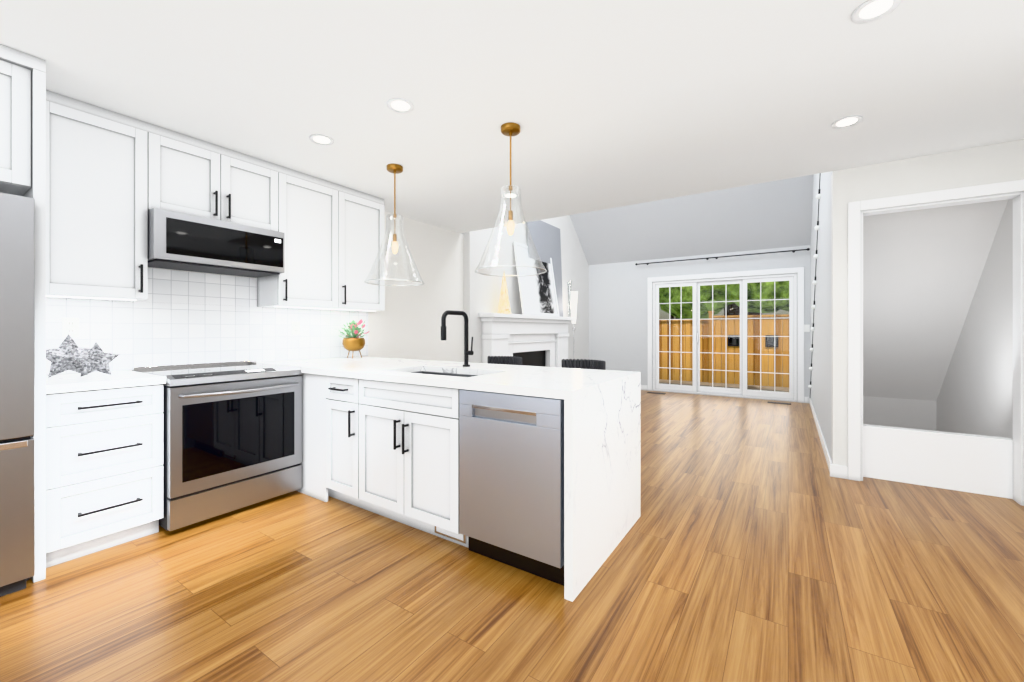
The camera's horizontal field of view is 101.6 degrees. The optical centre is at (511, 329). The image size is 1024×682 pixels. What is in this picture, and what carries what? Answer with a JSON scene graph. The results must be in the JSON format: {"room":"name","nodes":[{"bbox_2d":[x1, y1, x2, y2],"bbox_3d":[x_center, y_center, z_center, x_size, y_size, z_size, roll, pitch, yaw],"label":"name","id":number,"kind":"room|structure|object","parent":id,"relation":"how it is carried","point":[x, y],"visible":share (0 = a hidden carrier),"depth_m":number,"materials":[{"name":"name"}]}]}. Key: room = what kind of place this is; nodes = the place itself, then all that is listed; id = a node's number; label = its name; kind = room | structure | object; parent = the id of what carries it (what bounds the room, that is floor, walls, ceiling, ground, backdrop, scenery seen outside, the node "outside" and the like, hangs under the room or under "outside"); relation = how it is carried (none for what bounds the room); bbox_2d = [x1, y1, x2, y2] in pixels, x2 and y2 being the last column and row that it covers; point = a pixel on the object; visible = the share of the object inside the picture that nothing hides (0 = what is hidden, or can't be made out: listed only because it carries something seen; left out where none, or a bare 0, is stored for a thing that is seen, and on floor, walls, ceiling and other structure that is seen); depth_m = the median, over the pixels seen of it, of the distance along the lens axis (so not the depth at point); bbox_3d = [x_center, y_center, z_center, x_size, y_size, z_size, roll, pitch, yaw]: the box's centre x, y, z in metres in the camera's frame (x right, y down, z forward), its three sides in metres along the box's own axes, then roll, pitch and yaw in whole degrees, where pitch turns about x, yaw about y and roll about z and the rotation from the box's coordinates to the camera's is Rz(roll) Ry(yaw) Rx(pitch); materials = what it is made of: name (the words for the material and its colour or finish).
{"room":"kitchen","nodes":[
{"label":"kitchen","id":0,"kind":"room"},
{"bbox_2d":[59,211,463,374],"bbox_3d":[-2.522,-0.050,2.857,0.120,2.460,6.620,0,0,34],"label":"wall","id":1,"kind":"structure","parent":0,"point":[405,323],"depth_m":4.94,"materials":[{"name":"white paint"}]},
{"bbox_2d":[0,60,30,195],"bbox_3d":[-2.762,-0.945,1.743,0.706,0.549,0.918,0,0,34],"label":"upper cabinet","id":2,"kind":"object","parent":1,"relation":"attached to","point":[15,129],"visible":0.94,"depth_m":1.92,"materials":[{"name":"white wood"}]},
{"bbox_2d":[46,90,149,300],"bbox_3d":[-2.507,-0.734,2.461,0.338,1.088,0.469,0,0,34],"label":"upper cabinet","id":3,"kind":"object","parent":1,"relation":"attached to","point":[112,178],"depth_m":2.38,"materials":[{"name":"white wood"}]},
{"bbox_2d":[46,268,367,374],"bbox_3d":[-2.131,-0.078,3.331,0.007,0.684,2.338,0,0,34],"label":"backsplash","id":4,"kind":"structure","parent":1,"relation":"attached to","point":[178,317],"depth_m":3.06,"materials":[{"name":"tile"}]},
{"bbox_2d":[150,124,281,231],"bbox_3d":[-2.160,-1.010,2.985,0.338,0.536,0.787,0,0,34],"label":"upper cabinet","id":5,"kind":"object","parent":1,"relation":"attached to","point":[189,175],"depth_m":2.85,"materials":[{"name":"white wood"}]},
{"bbox_2d":[148,208,284,277],"bbox_3d":[-2.121,-0.581,2.960,0.432,0.316,0.784,0,0,34],"label":"microwave","id":6,"kind":"object","parent":5,"relation":"attached to","point":[183,241],"visible":0.92,"depth_m":2.79,"materials":[{"name":"silver metal"}]},
{"bbox_2d":[257,166,345,309],"bbox_3d":[-1.783,-0.734,3.554,0.338,1.088,0.576,0,0,34],"label":"upper cabinet","id":7,"kind":"object","parent":1,"relation":"attached to","point":[313,208],"depth_m":3.45,"materials":[{"name":"white wood"}]},
{"bbox_2d":[342,187,384,310],"bbox_3d":[-1.536,-0.734,3.928,0.338,1.088,0.560,0,0,34],"label":"upper cabinet","id":8,"kind":"object","parent":1,"relation":"attached to","point":[365,213],"depth_m":3.89,"materials":[{"name":"white wood"}]},
{"bbox_2d":[0,390,1023,681],"bbox_3d":[0.893,1.230,3.043,5.610,0.100,10.700,0,0,34],"label":"floor","id":9,"kind":"structure","parent":0,"point":[756,544],"depth_m":1.87,"materials":[{"name":"brown wood"}]},
{"bbox_2d":[0,192,34,596],"bbox_3d":[-2.732,0.290,1.721,0.744,1.780,0.915,0,0,34],"label":"fridge","id":10,"kind":"object","parent":9,"relation":"on","point":[17,391],"visible":1,"depth_m":1.86,"materials":[{"name":"grey metal"}]},
{"bbox_2d":[0,44,45,582],"bbox_3d":[-2.771,-0.049,1.750,0.683,2.458,1.000,0,0,34],"label":"panel","id":11,"kind":"object","parent":9,"relation":"on","point":[36,66],"visible":0.44,"depth_m":1.96,"materials":[{"name":"white wood"}]},
{"bbox_2d":[46,384,163,567],"bbox_3d":[-2.367,0.743,2.362,0.681,0.874,0.462,0,0,34],"label":"drawers","id":12,"kind":"object","parent":9,"relation":"on","point":[104,469],"visible":0.85,"depth_m":2.18,"materials":[{"name":"white wood"}]},
{"bbox_2d":[46,370,165,393],"bbox_3d":[-2.374,0.285,2.368,0.663,0.040,0.464,0,0,34],"label":"countertop","id":13,"kind":"structure","parent":12,"relation":"on","point":[61,383],"depth_m":2.24,"materials":[{"name":"stone"}]},
{"bbox_2d":[46,334,119,377],"bbox_3d":[-2.450,0.142,2.363,0.205,0.244,0.323,0,0,34],"label":"decor","id":14,"kind":"object","parent":13,"relation":"on","point":[68,353],"visible":0.98,"depth_m":2.35,"materials":[{"name":"silver metal"}]},
{"bbox_2d":[132,360,302,530],"bbox_3d":[-1.973,0.697,2.847,0.766,0.906,0.774,0,0,34],"label":"range","id":15,"kind":"object","parent":9,"relation":"on","point":[232,436],"visible":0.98,"depth_m":2.62,"materials":[{"name":"grey metal"}]},
{"bbox_2d":[324,375,435,508],"bbox_3d":[-0.934,0.743,2.987,0.420,0.874,0.600,0,0,34],"label":"base cabinet","id":16,"kind":"object","parent":9,"relation":"on","point":[346,400],"depth_m":2.71,"materials":[{"name":"white wood"}]},
{"bbox_2d":[364,401,468,547],"bbox_3d":[-0.489,0.855,2.693,0.897,0.650,0.600,0,0,34],"label":"base cabinet","id":17,"kind":"object","parent":9,"relation":"on","point":[390,450],"depth_m":2.38,"materials":[{"name":"white wood"}]},
{"bbox_2d":[257,356,640,601],"bbox_3d":[-0.644,0.723,3.011,2.838,0.915,1.000,0,0,34],"label":"countertop","id":18,"kind":"structure","parent":9,"relation":"on","point":[602,461],"depth_m":2.19,"materials":[{"name":"stone"}]},
{"bbox_2d":[338,320,368,358],"bbox_3d":[-1.496,0.081,3.972,0.345,0.369,0.331,0,0,34],"label":"plant pot","id":19,"kind":"object","parent":18,"relation":"on","point":[353,343],"visible":1,"depth_m":3.90,"materials":[{"name":"gold metal"}]},
{"bbox_2d":[441,310,473,366],"bbox_3d":[-0.384,0.064,2.927,0.082,0.400,0.286,0,0,34],"label":"faucet","id":20,"kind":"object","parent":18,"relation":"on","point":[443,326],"visible":1,"depth_m":3.00,"materials":[{"name":"black metal"}]},
{"bbox_2d":[488,356,522,364],"bbox_3d":[-0.134,0.708,3.602,0.442,0.946,0.441,0,0,34],"label":"stool","id":21,"kind":"object","parent":9,"relation":"on","point":[511,360],"visible":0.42,"depth_m":3.77,"materials":[{"name":"grey fabric"}]},
{"bbox_2d":[459,389,563,585],"bbox_3d":[0.132,0.744,2.269,0.591,0.872,0.591,0,0,34],"label":"dishwasher","id":22,"kind":"object","parent":9,"relation":"on","point":[511,479],"visible":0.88,"depth_m":2.00,"materials":[{"name":"grey metal"}]},
{"bbox_2d":[478,313,574,367],"bbox_3d":[0.343,0.475,6.657,0.260,1.410,2.520,0,0,34],"label":"fireplace","id":23,"kind":"object","parent":9,"relation":"on","point":[535,340],"visible":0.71,"depth_m":6.50,"materials":[{"name":"white"}]},
{"bbox_2d":[498,271,510,313],"bbox_3d":[-0.112,-0.538,5.950,0.190,0.613,0.190,0,0,34],"label":"cone tree","id":24,"kind":"object","parent":23,"relation":"on","point":[504,306],"visible":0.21,"depth_m":5.90,"materials":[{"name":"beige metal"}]},
{"bbox_2d":[513,220,562,316],"bbox_3d":[0.524,-1.042,6.957,0.200,1.620,1.540,0,0,34],"label":"framed artwork","id":25,"kind":"object","parent":23,"relation":"on","point":[541,294],"visible":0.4,"depth_m":6.95,"materials":[{"name":"fabric"}]},
{"bbox_2d":[567,281,571,315],"bbox_3d":[1.050,-0.561,7.616,0.090,0.660,0.090,0,0,34],"label":"vase","id":26,"kind":"object","parent":23,"relation":"on","point":[569,284],"visible":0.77,"depth_m":7.61,"materials":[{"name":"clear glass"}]},
{"bbox_2d":[570,291,577,358],"bbox_3d":[1.158,0.230,7.820,0.250,1.900,0.250,0,0,34],"label":"floor lamp","id":27,"kind":"object","parent":9,"relation":"on","point":[574,297],"visible":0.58,"depth_m":7.78,"materials":[{"name":"silver metal"}]},
{"bbox_2d":[562,359,605,369],"bbox_3d":[0.491,0.708,3.188,0.442,0.946,0.441,0,0,34],"label":"stool","id":28,"kind":"object","parent":9,"relation":"on","point":[586,364],"visible":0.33,"depth_m":3.35,"materials":[{"name":"grey fabric"}]},
{"bbox_2d":[767,402,790,404],"bbox_3d":[4.304,1.177,6.721,0.320,0.006,0.120,0,0,34],"label":"floor vent","id":29,"kind":"object","parent":9,"relation":"in","point":[779,403],"visible":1,"depth_m":6.68,"materials":[{"name":"grey"}]},
{"bbox_2d":[863,424,1012,498],"bbox_3d":[3.176,0.975,3.175,0.848,0.410,0.098,0,0,34],"label":"guard","id":30,"kind":"object","parent":9,"relation":"on","point":[975,464],"visible":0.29,"depth_m":3.11,"materials":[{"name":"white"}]},
{"bbox_2d":[0,0,1023,232],"bbox_3d":[-0.253,-1.340,1.312,5.610,0.120,6.550,0,0,34],"label":"ceiling","id":31,"kind":"structure","parent":0,"point":[605,104],"depth_m":2.18,"materials":[{"name":"white paint"}]},
{"bbox_2d":[309,134,333,144],"bbox_3d":[-1.277,-1.276,2.800,0.150,0.007,0.150,0,0,34],"label":"recessed light","id":32,"kind":"object","parent":31,"relation":"in","point":[320,139],"visible":0.98,"depth_m":2.79,"materials":[{"name":"white plastic"}]},
{"bbox_2d":[364,164,424,285],"bbox_3d":[-0.918,-0.823,3.270,0.458,0.913,0.458,0,0,34],"label":"pendant light","id":33,"kind":"object","parent":31,"relation":"hanging from","point":[395,169],"visible":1,"depth_m":3.26,"materials":[{"name":"clear glass"}]},
{"bbox_2d":[387,98,413,112],"bbox_3d":[-0.635,-1.276,2.375,0.150,0.007,0.150,0,0,34],"label":"recessed light","id":34,"kind":"object","parent":31,"relation":"in","point":[399,105],"visible":1,"depth_m":2.37,"materials":[{"name":"white plastic"}]},
{"bbox_2d":[503,193,517,198],"bbox_3d":[-0.013,-1.276,3.966,0.150,0.007,0.150,0,0,34],"label":"recessed light","id":35,"kind":"object","parent":31,"relation":"in","point":[513,196],"depth_m":3.96,"materials":[{"name":"white"}]},
{"bbox_2d":[474,122,546,276],"bbox_3d":[-0.009,-0.823,2.632,0.458,0.913,0.458,0,0,34],"label":"pendant light","id":36,"kind":"object","parent":31,"relation":"hanging from","point":[510,129],"visible":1,"depth_m":2.62,"materials":[{"name":"clear glass"}]},
{"bbox_2d":[831,115,862,128],"bbox_3d":[2.055,-1.276,2.561,0.150,0.007,0.150,0,0,34],"label":"recessed light","id":37,"kind":"object","parent":31,"relation":"in","point":[848,121],"visible":0.96,"depth_m":2.56,"materials":[{"name":"white plastic"}]},
{"bbox_2d":[852,0,900,23],"bbox_3d":[1.445,-1.276,1.658,0.150,0.007,0.150,0,0,34],"label":"recessed light","id":38,"kind":"object","parent":31,"relation":"in","point":[868,11],"visible":1,"depth_m":1.67,"materials":[{"name":"white plastic"}]},
{"bbox_2d":[461,215,588,362],"bbox_3d":[0.472,-1.120,7.290,0.220,4.600,4.080,0,0,34],"label":"wall","id":39,"kind":"structure","parent":0,"point":[482,293],"depth_m":6.32,"materials":[{"name":"white paint"}]},
{"bbox_2d":[570,175,812,264],"bbox_3d":[2.600,-2.456,6.846,4.060,2.208,2.273,0,0,34],"label":"ceiling","id":40,"kind":"structure","parent":0,"point":[771,214],"depth_m":7.15,"materials":[{"name":"grey paint"}]},
{"bbox_2d":[589,245,810,396],"bbox_3d":[3.250,-0.270,7.827,3.820,2.900,0.120,0,0,34],"label":"wall","id":41,"kind":"structure","parent":0,"point":[618,316],"depth_m":8.25,"materials":[{"name":"white paint"}]},
{"bbox_2d":[641,385,647,389],"bbox_3d":[2.141,1.130,8.480,1.210,0.100,0.014,0,0,34],"label":"baseboard","id":42,"kind":"structure","parent":41,"relation":"attached to","point":[643,387],"depth_m":8.17,"materials":[{"name":"white wood"}]},
{"bbox_2d":[635,248,809,264],"bbox_3d":[3.605,-1.290,7.454,2.791,0.044,0.105,0,0,34],"label":"curtain rod","id":43,"kind":"object","parent":41,"relation":"attached to","point":[807,249],"visible":1,"depth_m":7.30,"materials":[{"name":"black metal"}]},
{"bbox_2d":[648,267,803,402],"bbox_3d":[3.719,0.080,7.495,2.500,2.200,0.125,0,0,34],"label":"patio door","id":44,"kind":"structure","parent":41,"relation":"in","point":[794,277],"depth_m":7.32,"materials":[{"name":"clear glass"}]},
{"bbox_2d":[804,325,809,331],"bbox_3d":[4.752,-0.030,6.753,0.110,0.116,0.010,0,0,34],"label":"switch plate","id":45,"kind":"object","parent":41,"relation":"attached to","point":[806,328],"visible":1,"depth_m":6.74,"materials":[{"name":"white plastic"}]},
{"bbox_2d":[811,168,849,460],"bbox_3d":[3.780,-1.120,5.059,0.120,4.600,4.150,0,0,34],"label":"wall","id":46,"kind":"structure","parent":0,"point":[821,380],"depth_m":4.38,"materials":[{"name":"white paint"}]},
{"bbox_2d":[810,290,815,351],"label":"string lights","id":47,"kind":"object","parent":46,"relation":"attached to","point":[813,306],"depth_m":5.70,"materials":[{"name":"black"}]},
{"bbox_2d":[812,268,816,284],"label":"string lights","id":48,"kind":"object","parent":46,"relation":"attached to","point":[814,282],"depth_m":5.27,"materials":[{"name":"black"}]},
{"bbox_2d":[813,245,817,262],"bbox_3d":[3.443,-0.823,4.690,0.053,0.184,0.826,0,0,34],"label":"string lights","id":49,"kind":"object","parent":46,"relation":"attached to","point":[815,256],"depth_m":5.05,"materials":[{"name":"black"}]},
{"bbox_2d":[815,173,820,240],"bbox_3d":[3.186,-1.210,4.303,0.053,0.548,0.869,0,0,34],"label":"string lights","id":50,"kind":"object","parent":46,"relation":"attached to","point":[818,196],"depth_m":4.72,"materials":[{"name":"black"}]},
{"bbox_2d":[808,397,835,476],"bbox_3d":[3.689,1.130,5.039,0.030,0.100,4.044,0,0,34],"label":"baseboard","id":51,"kind":"structure","parent":46,"relation":"attached to","point":[832,467],"depth_m":4.05,"materials":[{"name":"white wood"}]},
{"bbox_2d":[863,396,934,430],"bbox_3d":[4.308,0.730,4.896,0.940,1.100,0.120,0,0,34],"label":"wall","id":52,"kind":"structure","parent":0,"point":[893,412],"depth_m":4.75,"materials":[{"name":"white paint"}]},
{"bbox_2d":[832,139,1023,465],"bbox_3d":[3.273,-0.050,2.978,1.570,2.460,0.120,0,0,34],"label":"wall","id":53,"kind":"structure","parent":0,"point":[992,164],"depth_m":3.22,"materials":[{"name":"white paint"}]},
{"bbox_2d":[848,179,1023,505],"bbox_3d":[3.110,0.086,3.076,1.002,2.187,0.139,0,0,34],"label":"door frame","id":54,"kind":"structure","parent":53,"relation":"attached to","point":[856,212],"depth_m":3.07,"materials":[{"name":"white wood"}]},
{"bbox_2d":[855,167,1007,400],"bbox_3d":[3.709,-0.320,3.991,0.940,2.200,2.050,0,0,34],"label":"ceiling","id":55,"kind":"structure","parent":0,"point":[922,270],"depth_m":3.81,"materials":[{"name":"white paint"}]},
{"bbox_2d":[935,199,1012,438],"bbox_3d":[4.184,0.000,3.748,0.120,2.560,2.170,0,0,34],"label":"wall","id":56,"kind":"structure","parent":0,"point":[975,396],"depth_m":3.41,"materials":[{"name":"white paint"}]},
{"label":"outside","id":57,"kind":"structure","parent":0,"visible":0},
{"bbox_2d":[659,351,788,391],"bbox_3d":[9.759,1.365,16.556,26.000,0.330,21.615,0,0,34],"label":"ground","id":58,"kind":"structure","parent":57,"point":[750,387],"depth_m":10.01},
{"bbox_2d":[685,323,685,376],"bbox_3d":[4.813,-0.969,11.805,1.645,4.708,0.459,0,0,34],"label":"tree","id":59,"kind":"object","parent":58,"relation":"on","point":[685,349],"depth_m":11.73,"materials":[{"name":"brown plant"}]},
{"bbox_2d":[659,286,725,374],"bbox_3d":[4.885,-0.676,12.180,3.047,4.268,3.052,0,0,34],"label":"tree","id":60,"kind":"object","parent":58,"relation":"on","point":[686,307],"depth_m":11.00,"materials":[{"name":"green plant"}]},
{"bbox_2d":[700,284,739,376],"bbox_3d":[6.189,-1.529,11.919,4.656,5.818,4.412,0,0,34],"label":"tree","id":61,"kind":"object","parent":58,"relation":"on","point":[720,290],"depth_m":10.49,"materials":[{"name":"green plant"}]},
{"bbox_2d":[659,311,788,386],"bbox_3d":[5.519,0.425,10.210,12.066,1.810,0.120,0,0,34],"label":"fence","id":62,"kind":"object","parent":58,"relation":"on","point":[767,346],"depth_m":10.37,"materials":[{"name":"brown wood"}]},
{"bbox_2d":[724,305,729,315],"bbox_3d":[8.431,-3.152,15.710,6.244,9.064,5.738,0,0,34],"label":"tree","id":63,"kind":"object","parent":58,"relation":"on","point":[728,306],"depth_m":15.52,"materials":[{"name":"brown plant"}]},
{"bbox_2d":[747,312,761,374],"bbox_3d":[7.266,-1.767,12.358,4.282,6.411,3.946,0,0,34],"label":"tree","id":64,"kind":"object","parent":58,"relation":"on","point":[754,313],"depth_m":12.43,"materials":[{"name":"brown plant"}]},
{"bbox_2d":[730,281,788,312],"bbox_3d":[7.261,-0.700,10.736,3.552,4.221,3.273,0,0,34],"label":"tree","id":65,"kind":"object","parent":58,"relation":"on","point":[767,305],"depth_m":9.87,"materials":[{"name":"green plant"}]}
]}

